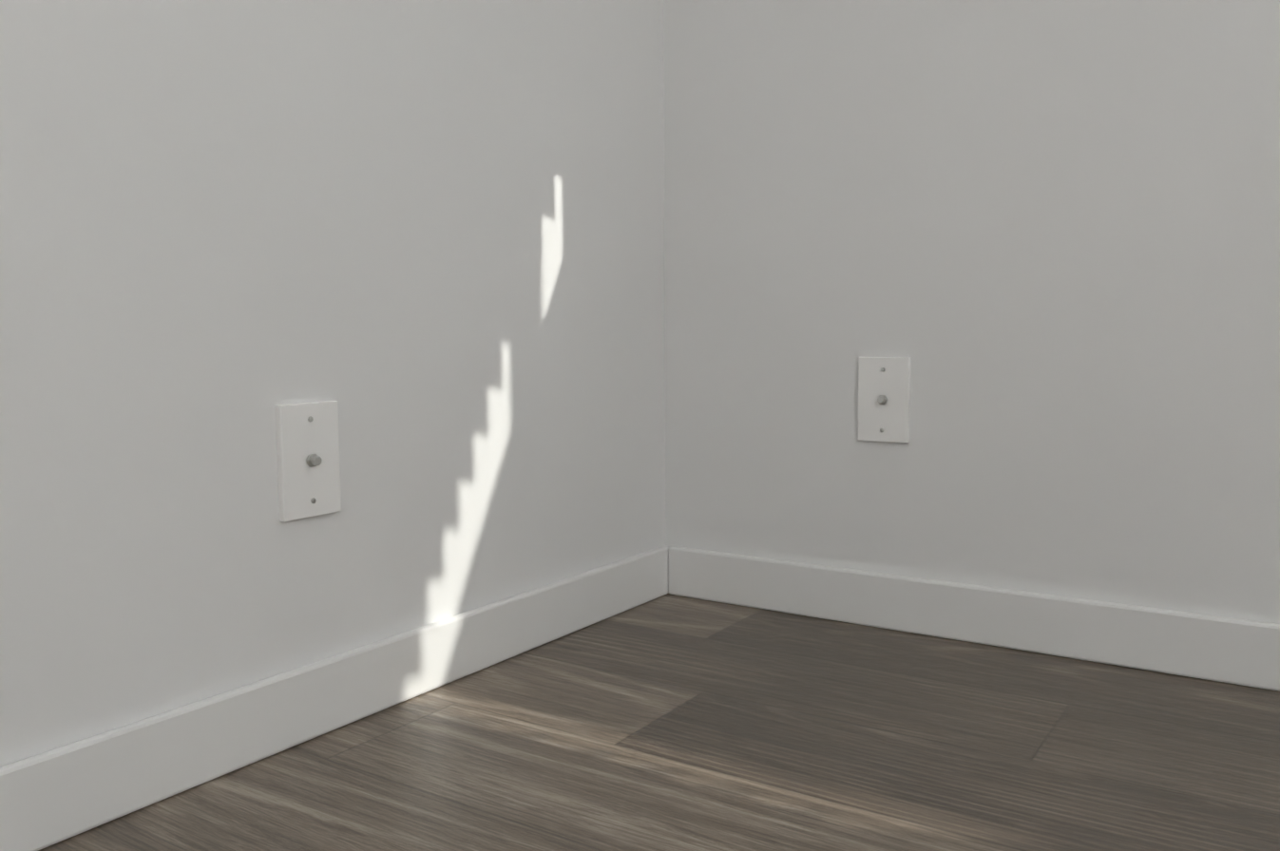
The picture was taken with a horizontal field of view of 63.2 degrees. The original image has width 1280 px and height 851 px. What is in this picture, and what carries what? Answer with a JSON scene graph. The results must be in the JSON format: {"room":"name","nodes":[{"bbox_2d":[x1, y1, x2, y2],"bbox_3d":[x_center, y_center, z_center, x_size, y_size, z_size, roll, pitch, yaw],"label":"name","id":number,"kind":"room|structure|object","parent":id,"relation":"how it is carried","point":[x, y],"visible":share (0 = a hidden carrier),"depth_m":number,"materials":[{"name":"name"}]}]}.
{"room":"empty room","nodes":[
{"label":"empty room","id":0,"kind":"room"},
{"bbox_2d":[0,0,665,767],"bbox_3d":[-1.328,-0.756,-0.395,0.120,2.440,5.174,3,6,33],"label":"wall","id":1,"kind":"structure","parent":0,"point":[422,241],"depth_m":1.06,"materials":[{"name":"paint"}]},
{"bbox_2d":[275,401,341,522],"bbox_3d":[-0.335,0.035,1.063,0.018,0.117,0.072,3,6,33],"label":"outlet","id":2,"kind":"object","parent":1,"relation":"attached to","point":[308,460],"visible":1,"depth_m":1.06,"materials":[{"name":"white plastic"}]},
{"bbox_2d":[0,545,672,850],"bbox_3d":[-1.081,0.395,-0.043,0.016,0.078,4.104,3,6,33],"label":"baseboard","id":3,"kind":"structure","parent":1,"relation":"attached to","point":[49,798],"depth_m":1.04,"materials":[{"name":"white wood"}]},
{"bbox_2d":[38,593,1279,850],"bbox_3d":[0.905,0.642,-1.735,5.450,0.120,5.174,3,6,33],"label":"floor","id":4,"kind":"structure","parent":0,"point":[671,723],"depth_m":1.02,"materials":[{"name":"wood"}]},
{"bbox_2d":[663,0,1279,624],"bbox_3d":[2.315,-0.831,0.181,5.330,2.440,0.200,3,6,33],"label":"wall","id":5,"kind":"structure","parent":0,"point":[1038,241],"depth_m":1.36,"materials":[{"name":"paint"}]},
{"bbox_2d":[857,357,910,443],"bbox_3d":[0.335,-0.035,1.437,0.072,0.117,0.018,3,6,33],"label":"outlet","id":6,"kind":"object","parent":5,"relation":"attached to","point":[884,393],"visible":1,"depth_m":1.44,"materials":[{"name":"white plastic"}]},
{"bbox_2d":[672,546,1279,691],"bbox_3d":[1.629,0.318,0.619,3.770,0.078,0.012,3,6,33],"label":"baseboard","id":7,"kind":"structure","parent":5,"relation":"attached to","point":[1219,649],"depth_m":1.37,"materials":[{"name":"white wood"}]}
]}

